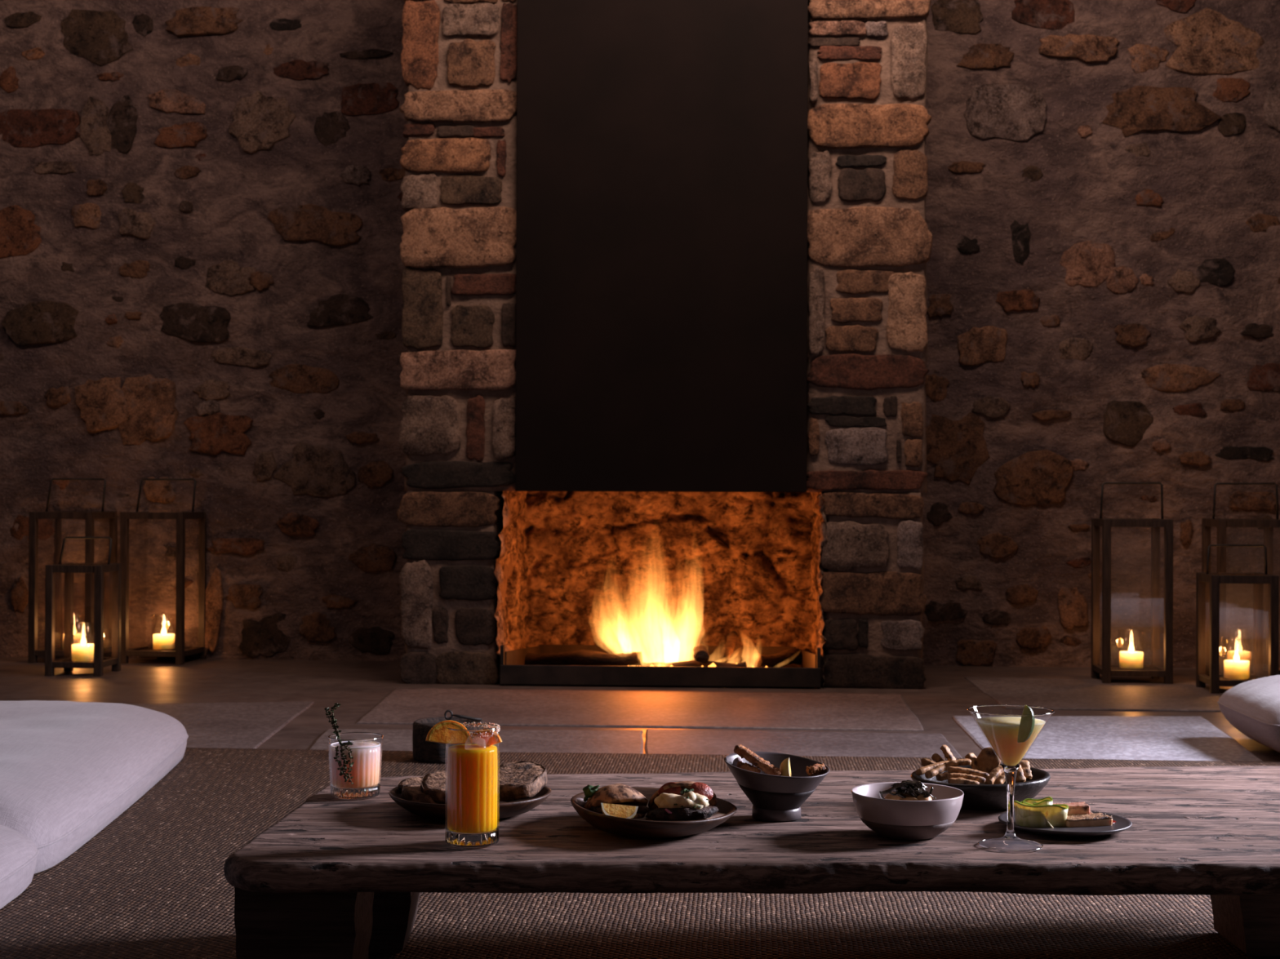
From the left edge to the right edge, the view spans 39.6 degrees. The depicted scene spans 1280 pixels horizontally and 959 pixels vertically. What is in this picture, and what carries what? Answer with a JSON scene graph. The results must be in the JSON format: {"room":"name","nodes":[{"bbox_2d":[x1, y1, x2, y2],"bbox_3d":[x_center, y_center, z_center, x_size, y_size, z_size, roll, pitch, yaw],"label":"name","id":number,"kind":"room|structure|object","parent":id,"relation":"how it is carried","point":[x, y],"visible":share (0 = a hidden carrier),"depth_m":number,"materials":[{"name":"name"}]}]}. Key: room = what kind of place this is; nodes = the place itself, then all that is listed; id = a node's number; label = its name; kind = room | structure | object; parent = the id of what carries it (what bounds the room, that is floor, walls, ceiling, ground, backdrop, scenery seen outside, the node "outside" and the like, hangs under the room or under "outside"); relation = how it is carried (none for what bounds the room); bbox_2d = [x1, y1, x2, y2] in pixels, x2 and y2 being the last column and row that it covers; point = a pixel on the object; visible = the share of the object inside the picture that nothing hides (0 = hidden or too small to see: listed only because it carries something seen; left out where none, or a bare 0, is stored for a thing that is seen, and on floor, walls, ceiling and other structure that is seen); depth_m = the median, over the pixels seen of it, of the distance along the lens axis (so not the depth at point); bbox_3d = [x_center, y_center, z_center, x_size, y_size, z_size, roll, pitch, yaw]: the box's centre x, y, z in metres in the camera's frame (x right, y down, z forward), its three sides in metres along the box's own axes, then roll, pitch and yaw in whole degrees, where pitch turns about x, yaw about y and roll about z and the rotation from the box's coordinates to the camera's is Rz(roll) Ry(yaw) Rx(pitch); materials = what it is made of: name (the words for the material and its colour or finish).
{"room":"living room","nodes":[
{"label":"living room","id":0,"kind":"room"},
{"bbox_2d":[0,0,1279,668],"bbox_3d":[0.412,-0.796,6.704,9.200,3.020,0.075,0,0,4],"label":"wall","id":1,"kind":"structure","parent":0,"point":[202,266],"depth_m":6.78,"materials":[{"name":"brown stone"}]},
{"bbox_2d":[0,657,1279,761],"bbox_3d":[0.159,0.668,2.640,12.000,0.014,8.300,0,0,4],"label":"floor","id":2,"kind":"structure","parent":0,"point":[220,704],"depth_m":5.27,"materials":[{"name":"concrete"}]},
{"bbox_2d":[27,478,117,663],"bbox_3d":[-2.143,0.340,6.731,0.245,0.691,0.245,0,0,7],"label":"candle lantern","id":3,"kind":"object","parent":2,"relation":"on","point":[89,517],"visible":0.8,"depth_m":6.62,"materials":[{"name":"black metal"}]},
{"bbox_2d":[60,613,84,649],"bbox_3d":[-2.144,0.578,6.730,0.093,0.136,0.093,0,0,7],"label":"glass votive","id":4,"kind":"object","parent":3,"relation":"in","point":[75,613],"visible":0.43,"depth_m":6.71,"materials":[{"name":"clear glass"}]},
{"bbox_2d":[62,625,84,648],"bbox_3d":[-2.144,0.595,6.730,0.080,0.088,0.080,0,0,7],"label":"candle","id":5,"kind":"object","parent":4,"relation":"in","point":[77,637],"visible":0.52,"depth_m":6.71,"materials":[{"name":"wax"}]},
{"bbox_2d":[44,537,121,676],"bbox_3d":[-1.961,0.443,6.266,0.200,0.481,0.200,0,0,4],"label":"candle lantern","id":6,"kind":"object","parent":2,"relation":"on","point":[100,662],"visible":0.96,"depth_m":6.18,"materials":[{"name":"black metal"}]},
{"bbox_2d":[69,622,93,661],"bbox_3d":[-1.961,0.575,6.265,0.093,0.136,0.093,0,0,4],"label":"glass votive","id":7,"kind":"object","parent":6,"relation":"in","point":[71,623],"visible":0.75,"depth_m":6.25,"materials":[{"name":"clear glass"}]},
{"bbox_2d":[71,635,93,661],"bbox_3d":[-1.961,0.593,6.264,0.080,0.088,0.080,0,0,4],"label":"candle","id":8,"kind":"object","parent":7,"relation":"in","point":[82,651],"visible":0.91,"depth_m":6.23,"materials":[{"name":"wax"}]},
{"bbox_2d":[120,478,206,664],"bbox_3d":[-1.799,0.341,6.721,0.245,0.691,0.245,0,0,8],"label":"candle lantern","id":9,"kind":"object","parent":2,"relation":"on","point":[180,652],"visible":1,"depth_m":6.62,"materials":[{"name":"black metal"}]},
{"bbox_2d":[151,613,173,651],"bbox_3d":[-1.800,0.579,6.720,0.093,0.136,0.093,0,0,8],"label":"glass votive","id":10,"kind":"object","parent":9,"relation":"in","point":[156,614],"visible":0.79,"depth_m":6.71,"materials":[{"name":"clear glass"}]},
{"bbox_2d":[152,626,174,649],"bbox_3d":[-1.800,0.596,6.719,0.080,0.088,0.080,0,0,8],"label":"candle","id":11,"kind":"object","parent":10,"relation":"in","point":[163,641],"visible":1,"depth_m":6.69,"materials":[{"name":"wax"}]},
{"bbox_2d":[0,747,1279,958],"bbox_3d":[0.136,0.657,2.252,7.200,0.012,4.120,0,0,4],"label":"jute rug","id":12,"kind":"object","parent":2,"relation":"on","point":[152,883],"visible":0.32,"depth_m":2.70,"materials":[{"name":"brown wicker"}]},
{"bbox_2d":[0,825,39,909],"bbox_3d":[-1.647,0.577,2.186,1.406,0.133,1.526,0,0,-1],"label":"mattress","id":13,"kind":"object","parent":12,"relation":"on","point":[19,853],"visible":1,"depth_m":2.75,"materials":[{"name":"fabric"}]},
{"bbox_2d":[0,700,188,874],"bbox_3d":[-1.842,0.576,3.536,1.666,0.152,1.526,0,0,-5],"label":"cushion","id":14,"kind":"object","parent":12,"relation":"on","point":[68,770],"visible":0.9,"depth_m":3.46,"materials":[{"name":"fabric"}]},
{"bbox_2d":[412,716,484,764],"bbox_3d":[-0.454,0.618,4.222,0.170,0.089,0.173,0,0,0],"label":"stump","id":15,"kind":"object","parent":12,"relation":"on","point":[424,751],"visible":0.48,"depth_m":4.16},
{"bbox_2d":[444,710,481,720],"bbox_3d":[-0.421,0.560,4.227,0.090,0.026,0.013,0,0,-7],"label":"tool","id":16,"kind":"object","parent":15,"relation":"on","point":[452,715],"visible":1,"depth_m":4.22,"materials":[{"name":"black metal"}]},
{"bbox_2d":[223,765,1279,958],"bbox_3d":[0.331,0.543,2.371,1.619,0.216,0.758,0,0,0],"label":"table","id":17,"kind":"object","parent":12,"relation":"on","point":[332,878],"visible":0.67,"depth_m":2.07,"materials":[{"name":"brown wood"}]},
{"bbox_2d":[328,732,382,799],"bbox_3d":[-0.389,0.391,2.428,0.074,0.082,0.074,0,0,-8],"label":"glass","id":18,"kind":"object","parent":17,"relation":"on","point":[365,772],"visible":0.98,"depth_m":2.40,"materials":[{"name":"white"}]},
{"bbox_2d":[324,702,354,784],"bbox_3d":[-0.405,0.356,2.395,0.043,0.108,0.022,0,0,0],"label":"thyme sprig","id":19,"kind":"object","parent":18,"relation":"in","point":[333,720],"visible":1,"depth_m":2.39,"materials":[{"name":"green plant"}]},
{"bbox_2d":[388,786,551,820],"bbox_3d":[-0.220,0.418,2.308,0.211,0.028,0.210,0,0,0],"label":"wooden plate","id":20,"kind":"object","parent":17,"relation":"on","point":[504,810],"visible":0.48,"depth_m":2.24,"materials":[{"name":"brown wood"}]},
{"bbox_2d":[397,777,422,794],"bbox_3d":[-0.292,0.402,2.335,0.054,0.018,0.035,0,0,-34],"label":"bread slice","id":21,"kind":"object","parent":20,"relation":"on","point":[412,780],"visible":0.34,"depth_m":2.33,"materials":[{"name":"beige food"}]},
{"bbox_2d":[400,783,447,804],"bbox_3d":[-0.276,0.407,2.290,0.062,0.025,0.061,0,0,-21],"label":"bread slice","id":22,"kind":"object","parent":20,"relation":"on","point":[411,793],"visible":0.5,"depth_m":2.27,"materials":[{"name":"brown food"}]},
{"bbox_2d":[420,770,447,804],"bbox_3d":[-0.252,0.395,2.284,0.061,0.036,0.056,0,0,6],"label":"bread slice","id":23,"kind":"object","parent":20,"relation":"on","point":[433,784],"visible":0.56,"depth_m":2.27,"materials":[{"name":"beige food"}]},
{"bbox_2d":[497,760,547,802],"bbox_3d":[-0.162,0.391,2.305,0.081,0.042,0.089,0,0,19],"label":"bread slice","id":24,"kind":"object","parent":20,"relation":"on","point":[523,780],"visible":0.78,"depth_m":2.29,"materials":[{"name":"beige food"}]},
{"bbox_2d":[444,721,500,848],"bbox_3d":[-0.198,0.361,2.104,0.064,0.140,0.066,0,0,0],"label":"glass","id":25,"kind":"object","parent":17,"relation":"on","point":[472,769],"visible":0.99,"depth_m":2.08,"materials":[{"name":"white"}]},
{"bbox_2d":[425,720,471,744],"bbox_3d":[-0.227,0.299,2.103,0.055,0.028,0.013,0,0,-16],"label":"slice","id":26,"kind":"object","parent":25,"relation":"on","point":[438,733],"visible":0.95,"depth_m":2.10,"materials":[{"name":"orange food"}]},
{"bbox_2d":[471,728,502,746],"bbox_3d":[-0.184,0.308,2.119,0.041,0.022,0.006,0,0,20],"label":"slice","id":27,"kind":"object","parent":25,"relation":"in","point":[495,739],"visible":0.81,"depth_m":2.12,"materials":[{"name":"food"}]},
{"bbox_2d":[570,786,737,838],"bbox_3d":[0.017,0.415,2.208,0.207,0.035,0.239,0,0,0],"label":"wooden plate","id":28,"kind":"object","parent":17,"relation":"on","point":[641,828],"visible":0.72,"depth_m":2.12,"materials":[{"name":"brown wood"}]},
{"bbox_2d":[576,798,586,808],"bbox_3d":[-0.074,0.405,2.224,0.020,0.012,0.020,1,-1,-44],"label":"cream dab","id":29,"kind":"object","parent":28,"relation":"on","point":[580,802],"visible":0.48,"depth_m":2.22,"materials":[{"name":"white food"}]},
{"bbox_2d":[582,783,650,819],"bbox_3d":[-0.030,0.400,2.202,0.086,0.042,0.072,0,0,0],"label":"flatbread","id":30,"kind":"object","parent":28,"relation":"on","point":[618,793],"visible":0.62,"depth_m":2.19,"materials":[{"name":"brown food"}]},
{"bbox_2d":[600,803,638,819],"bbox_3d":[-0.025,0.405,2.158,0.046,0.025,0.027,0,0,-3],"label":"lemon wedge","id":31,"kind":"object","parent":28,"relation":"on","point":[612,810],"visible":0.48,"depth_m":2.15,"materials":[{"name":"yellow food"}]},
{"bbox_2d":[644,781,718,821],"bbox_3d":[0.051,0.401,2.196,0.092,0.055,0.082,0,0,0],"label":"flatbread","id":32,"kind":"object","parent":28,"relation":"on","point":[683,801],"visible":0.95,"depth_m":2.17,"materials":[{"name":"beige food"}]},
{"bbox_2d":[706,812,725,819],"bbox_3d":[0.060,0.419,2.192,0.093,0.014,0.056,0,0,-11],"label":"sauce pool","id":33,"kind":"object","parent":28,"relation":"on","point":[717,815],"visible":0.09,"depth_m":2.19,"materials":[{"name":"beige food"}]},
{"bbox_2d":[724,751,830,822],"bbox_3d":[0.175,0.395,2.279,0.135,0.076,0.136,0,0,0],"label":"bowl","id":34,"kind":"object","parent":17,"relation":"on","point":[775,798],"visible":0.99,"depth_m":2.25,"materials":[{"name":"grey ceramic"}]},
{"bbox_2d":[732,757,742,766],"bbox_3d":[0.127,0.367,2.296,0.014,0.018,0.016,0,0,0],"label":"cream dab","id":35,"kind":"object","parent":34,"relation":"in","point":[736,760],"visible":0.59,"depth_m":2.29,"materials":[{"name":"white food"}]},
{"bbox_2d":[736,760,760,773],"bbox_3d":[0.139,0.371,2.275,0.032,0.019,0.015,0,0,23],"label":"stick","id":36,"kind":"object","parent":34,"relation":"in","point":[740,765],"visible":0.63,"depth_m":2.27,"materials":[{"name":"brown food"}]},
{"bbox_2d":[733,744,782,776],"bbox_3d":[0.151,0.362,2.278,0.068,0.040,0.018,0,0,31],"label":"stick","id":37,"kind":"object","parent":34,"relation":"in","point":[764,766],"visible":0.95,"depth_m":2.27,"materials":[{"name":"brown food"}]},
{"bbox_2d":[779,757,791,777],"bbox_3d":[0.188,0.373,2.269,0.017,0.034,0.015,0,0,-6],"label":"lemon wedge","id":38,"kind":"object","parent":34,"relation":"in","point":[784,768],"visible":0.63,"depth_m":2.27,"materials":[{"name":"yellow food"}]},
{"bbox_2d":[805,763,826,776],"bbox_3d":[0.226,0.373,2.283,0.025,0.016,0.016,0,0,-22],"label":"stick","id":39,"kind":"object","parent":34,"relation":"on","point":[816,769],"visible":0.99,"depth_m":2.28,"materials":[{"name":"brown food"}]},
{"bbox_2d":[851,782,964,839],"bbox_3d":[0.326,0.406,2.167,0.136,0.053,0.135,0,0,0],"label":"bowl","id":40,"kind":"object","parent":17,"relation":"on","point":[899,820],"visible":0.97,"depth_m":2.12,"materials":[{"name":"ceramic"}]},
{"bbox_2d":[884,791,906,799],"bbox_3d":[0.314,0.395,2.170,0.035,0.027,0.029,0,0,8],"label":"potato","id":41,"kind":"object","parent":40,"relation":"in","point":[889,797],"visible":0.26,"depth_m":2.16,"materials":[{"name":"orange food"}]},
{"bbox_2d":[879,780,936,799],"bbox_3d":[0.325,0.378,2.170,0.068,0.026,0.041,0,0,0],"label":"greens","id":42,"kind":"object","parent":40,"relation":"in","point":[914,788],"visible":0.98,"depth_m":2.15,"materials":[{"name":"food"}]},
{"bbox_2d":[899,796,918,800],"bbox_3d":[0.326,0.398,2.155,0.033,0.027,0.029,0,0,16],"label":"potato","id":43,"kind":"object","parent":40,"relation":"in","point":[908,798],"visible":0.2,"depth_m":2.15,"materials":[{"name":"food"}]},
{"bbox_2d":[915,794,932,800],"bbox_3d":[0.343,0.394,2.169,0.028,0.026,0.033,0,0,-17],"label":"potato","id":44,"kind":"object","parent":40,"relation":"in","point":[920,797],"visible":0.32,"depth_m":2.16,"materials":[{"name":"food"}]},
{"bbox_2d":[911,764,1050,810],"bbox_3d":[0.455,0.413,2.378,0.184,0.044,0.184,0,0,0],"label":"bowl","id":45,"kind":"object","parent":17,"relation":"on","point":[981,797],"visible":0.56,"depth_m":2.31,"materials":[{"name":"black ceramic"}]},
{"bbox_2d":[920,758,936,766],"bbox_3d":[0.393,0.386,2.405,0.023,0.016,0.014,0,0,31],"label":"breadstick","id":46,"kind":"object","parent":45,"relation":"in","point":[924,762],"visible":0.66,"depth_m":2.40,"materials":[{"name":"brown food"}]},
{"bbox_2d":[915,760,948,775],"bbox_3d":[0.393,0.387,2.385,0.056,0.015,0.010,0,0,-32],"label":"breadstick","id":47,"kind":"object","parent":45,"relation":"in","point":[922,771],"visible":0.73,"depth_m":2.38,"materials":[{"name":"brown food"}]},
{"bbox_2d":[924,764,947,778],"bbox_3d":[0.397,0.387,2.362,0.043,0.018,0.013,1,-1,-39],"label":"breadstick","id":48,"kind":"object","parent":45,"relation":"in","point":[940,769],"visible":0.95,"depth_m":2.35,"materials":[{"name":"brown food"}]},
{"bbox_2d":[943,758,971,767],"bbox_3d":[0.424,0.380,2.373,0.035,0.013,0.014,0,0,-8],"label":"breadstick","id":49,"kind":"object","parent":48,"relation":"on","point":[966,762],"visible":0.89,"depth_m":2.37,"materials":[{"name":"brown food"}]},
{"bbox_2d":[931,753,944,763],"bbox_3d":[0.406,0.382,2.414,0.019,0.019,0.013,0,0,34],"label":"breadstick","id":50,"kind":"object","parent":45,"relation":"in","point":[936,757],"visible":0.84,"depth_m":2.41,"materials":[{"name":"brown food"}]},
{"bbox_2d":[935,771,947,781],"bbox_3d":[0.422,0.397,2.385,0.051,0.014,0.014,0,0,-10],"label":"breadstick","id":51,"kind":"object","parent":45,"relation":"in","point":[944,776],"visible":0.31,"depth_m":2.38,"materials":[{"name":"brown food"}]},
{"bbox_2d":[939,745,955,761],"bbox_3d":[0.420,0.376,2.415,0.023,0.030,0.015,0,0,38],"label":"breadstick","id":52,"kind":"object","parent":45,"relation":"in","point":[948,754],"visible":0.78,"depth_m":2.41,"materials":[{"name":"beige food"}]},
{"bbox_2d":[947,777,979,784],"bbox_3d":[0.422,0.396,2.320,0.040,0.013,0.011,0,0,0],"label":"breadstick","id":53,"kind":"object","parent":45,"relation":"in","point":[951,780],"visible":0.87,"depth_m":2.31,"materials":[{"name":"brown food"}]},
{"bbox_2d":[947,773,986,784],"bbox_3d":[0.428,0.392,2.330,0.049,0.014,0.012,0,0,0],"label":"breadstick","id":54,"kind":"object","parent":45,"relation":"in","point":[980,780],"visible":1,"depth_m":2.33,"materials":[{"name":"brown food"}]},
{"bbox_2d":[947,766,989,778],"bbox_3d":[0.433,0.387,2.343,0.054,0.017,0.014,0,0,5],"label":"breadstick","id":55,"kind":"object","parent":45,"relation":"in","point":[951,770],"visible":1,"depth_m":2.34,"materials":[{"name":"brown food"}]},
{"bbox_2d":[964,752,980,770],"bbox_3d":[0.449,0.381,2.395,0.017,0.024,0.021,1,-1,-43],"label":"breadstick","id":56,"kind":"object","parent":45,"relation":"in","point":[971,756],"visible":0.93,"depth_m":2.39,"materials":[{"name":"beige food"}]},
{"bbox_2d":[984,765,1004,784],"bbox_3d":[0.467,0.391,2.342,0.014,0.023,0.038,0,-1,44],"label":"breadstick","id":57,"kind":"object","parent":45,"relation":"in","point":[997,771],"visible":0.92,"depth_m":2.34,"materials":[{"name":"brown food"}]},
{"bbox_2d":[993,773,1005,784],"bbox_3d":[0.480,0.395,2.352,0.014,0.019,0.036,0,-1,40],"label":"breadstick","id":58,"kind":"object","parent":45,"relation":"in","point":[1000,780],"visible":0.59,"depth_m":2.34,"materials":[{"name":"brown food"}]},
{"bbox_2d":[1015,764,1026,782],"bbox_3d":[0.502,0.391,2.360,0.014,0.024,0.024,0,0,-11],"label":"breadstick","id":59,"kind":"object","parent":45,"relation":"in","point":[1020,778],"visible":0.62,"depth_m":2.35,"materials":[{"name":"brown food"}]},
{"bbox_2d":[1017,760,1031,780],"bbox_3d":[0.513,0.388,2.369,0.017,0.024,0.025,0,0,0],"label":"breadstick","id":60,"kind":"object","parent":45,"relation":"in","point":[1025,766],"visible":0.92,"depth_m":2.37,"materials":[{"name":"brown food"}]},
{"label":"breadstick","id":61,"kind":"object","parent":45,"relation":"in","visible":0},
{"bbox_2d":[976,746,1000,773],"bbox_3d":[0.468,0.382,2.389,0.033,0.042,0.018,0,0,10],"label":"cracker","id":62,"kind":"object","parent":61,"relation":"on","point":[988,760],"visible":0.64,"depth_m":2.39,"materials":[{"name":"brown food"}]},
{"bbox_2d":[967,704,1054,852],"bbox_3d":[0.438,0.352,2.102,0.101,0.161,0.101,0,0,0],"label":"martini glass","id":63,"kind":"object","parent":17,"relation":"on","point":[1002,732],"visible":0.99,"depth_m":2.09,"materials":[{"name":"white"}]},
{"bbox_2d":[1017,705,1035,742],"bbox_3d":[0.450,0.283,2.062,0.014,0.044,0.020,1,-1,-45],"label":"wedge","id":64,"kind":"object","parent":63,"relation":"on","point":[1026,727],"visible":1,"depth_m":2.06,"materials":[{"name":"green food"}]},
{"bbox_2d":[998,810,1132,837],"bbox_3d":[0.527,0.428,2.207,0.162,0.012,0.161,0,0,0],"label":"plate","id":65,"kind":"object","parent":17,"relation":"on","point":[1122,824],"visible":0.55,"depth_m":2.16,"materials":[{"name":"black ceramic"}]},
{"bbox_2d":[1013,796,1068,828],"bbox_3d":[0.494,0.410,2.190,0.066,0.035,0.043,0,0,0],"label":"ribbons","id":66,"kind":"object","parent":65,"relation":"on","point":[1030,813],"visible":1,"depth_m":2.18},
{"bbox_2d":[1066,813,1112,827],"bbox_3d":[0.549,0.422,2.193,0.061,0.017,0.034,-1,0,-12],"label":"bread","id":67,"kind":"object","parent":65,"relation":"on","point":[1096,820],"visible":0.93,"depth_m":2.18,"materials":[{"name":"brown food"}]},
{"label":"cheese","id":68,"kind":"object","parent":65,"relation":"on","visible":0},
{"bbox_2d":[1053,801,1093,814],"bbox_3d":[0.530,0.412,2.218,0.071,0.019,0.027,0,0,0],"label":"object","id":69,"kind":"object","parent":68,"relation":"on","point":[1074,808],"visible":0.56,"depth_m":2.21,"materials":[{"name":"brown food"}]},
{"bbox_2d":[499,644,820,688],"bbox_3d":[0.081,0.620,6.155,1.060,0.130,0.575,0,0,4],"label":"tray","id":70,"kind":"object","parent":2,"relation":"on","point":[513,670],"visible":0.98,"depth_m":5.88,"materials":[{"name":"metal"}]},
{"bbox_2d":[524,649,643,666],"bbox_3d":[-0.219,0.626,6.179,0.474,0.072,0.071,0,0,20],"label":"log","id":71,"kind":"object","parent":70,"relation":"on","point":[580,657],"visible":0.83,"depth_m":6.14,"materials":[{"name":"brown wood"}]},
{"bbox_2d":[635,660,746,666],"bbox_3d":[0.175,0.639,6.089,0.384,0.044,0.041,0,0,9],"label":"log","id":72,"kind":"object","parent":70,"relation":"on","point":[691,663],"visible":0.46,"depth_m":6.07,"materials":[{"name":"brown wood"}]},
{"bbox_2d":[627,662,767,667],"bbox_3d":[0.203,0.649,6.122,0.503,0.055,0.236,0,0,4],"label":"embers","id":73,"kind":"object","parent":70,"relation":"in","point":[713,664],"visible":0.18,"depth_m":6.04},
{"bbox_2d":[690,640,709,663],"bbox_3d":[0.208,0.597,6.179,0.056,0.053,0.324,0,0,-1],"label":"log","id":74,"kind":"object","parent":73,"relation":"on","point":[700,652],"visible":1,"depth_m":6.04,"materials":[{"name":"brown wood"}]},
{"bbox_2d":[720,631,737,662],"bbox_3d":[0.312,0.585,6.222,0.038,0.097,0.164,0,0,15],"label":"log","id":75,"kind":"object","parent":73,"relation":"on","point":[731,638],"visible":1,"depth_m":6.21,"materials":[{"name":"brown wood"}]},
{"bbox_2d":[752,648,812,667],"bbox_3d":[0.500,0.630,6.212,0.219,0.080,0.069,0,0,-27],"label":"log","id":76,"kind":"object","parent":70,"relation":"on","point":[793,655],"visible":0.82,"depth_m":6.18,"materials":[{"name":"brown wood"}]},
{"bbox_2d":[396,0,933,689],"bbox_3d":[0.099,-0.680,6.294,1.790,2.759,0.794,0,0,4],"label":"stone fireplace","id":77,"kind":"object","parent":2,"relation":"on","point":[836,566],"visible":0.86,"depth_m":5.95,"materials":[{"name":"stone"}]},
{"bbox_2d":[515,0,808,492],"bbox_3d":[0.089,-1.007,6.192,0.964,2.100,0.622,0,0,4],"label":"hood","id":78,"kind":"object","parent":77,"relation":"attached to","point":[661,239],"visible":1,"depth_m":5.88,"materials":[{"name":"black metal"}]},
{"bbox_2d":[1091,482,1173,684],"bbox_3d":[1.691,0.352,6.118,0.232,0.686,0.232,0,0,4],"label":"candle lantern","id":79,"kind":"object","parent":2,"relation":"on","point":[1108,670],"visible":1,"depth_m":6.01,"materials":[{"name":"black metal"}]},
{"bbox_2d":[1117,629,1145,670],"bbox_3d":[1.690,0.587,6.117,0.093,0.136,0.093,0,0,4],"label":"glass votive","id":80,"kind":"object","parent":79,"relation":"in","point":[1117,629],"visible":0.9,"depth_m":6.12,"materials":[{"name":"clear glass"}]},
{"bbox_2d":[1119,643,1143,669],"bbox_3d":[1.690,0.604,6.117,0.080,0.088,0.080,0,0,4],"label":"candle","id":81,"kind":"object","parent":80,"relation":"in","point":[1131,660],"visible":1,"depth_m":6.08,"materials":[{"name":"wax"}]},
{"bbox_2d":[1195,544,1279,693],"bbox_3d":[1.949,0.453,5.807,0.212,0.481,0.212,0,0,5],"label":"candle lantern","id":82,"kind":"object","parent":2,"relation":"on","point":[1214,678],"visible":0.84,"depth_m":5.72,"materials":[{"name":"black metal"}]},
{"bbox_3d":[1.949,0.585,5.807,0.093,0.136,0.093,0,0,4],"label":"glass votive","id":83,"kind":"object","parent":82,"relation":"in","visible":0},
{"bbox_2d":[1223,651,1249,679],"bbox_3d":[1.949,0.603,5.806,0.080,0.088,0.080,0,0,5],"label":"candle","id":84,"kind":"object","parent":83,"relation":"in","point":[1236,668],"visible":1,"depth_m":5.78,"materials":[{"name":"wax"}]},
{"bbox_2d":[1201,482,1279,676],"bbox_3d":[2.094,0.354,6.150,0.240,0.686,0.240,0,0,4],"label":"candle lantern","id":85,"kind":"object","parent":2,"relation":"on","point":[1221,524],"visible":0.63,"depth_m":6.17,"materials":[{"name":"black metal"}]},
{"bbox_2d":[1226,628,1253,670],"bbox_3d":[2.074,0.588,6.150,0.093,0.136,0.093,0,0,4],"label":"glass votive","id":86,"kind":"object","parent":85,"relation":"in","point":[1230,628],"visible":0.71,"depth_m":6.13,"materials":[{"name":"clear glass"}]},
{"bbox_2d":[1226,642,1251,668],"bbox_3d":[2.074,0.606,6.150,0.080,0.088,0.080,0,0,4],"label":"candle","id":87,"kind":"object","parent":86,"relation":"in","point":[1243,655],"visible":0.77,"depth_m":6.12,"materials":[{"name":"wax"}]},
{"bbox_2d":[1217,675,1279,752],"bbox_3d":[1.938,0.578,4.416,0.886,0.187,0.546,0,0,3],"label":"floor cushion","id":88,"kind":"object","parent":2,"relation":"on","point":[1252,707],"visible":1,"depth_m":4.41,"materials":[{"name":"fabric"}]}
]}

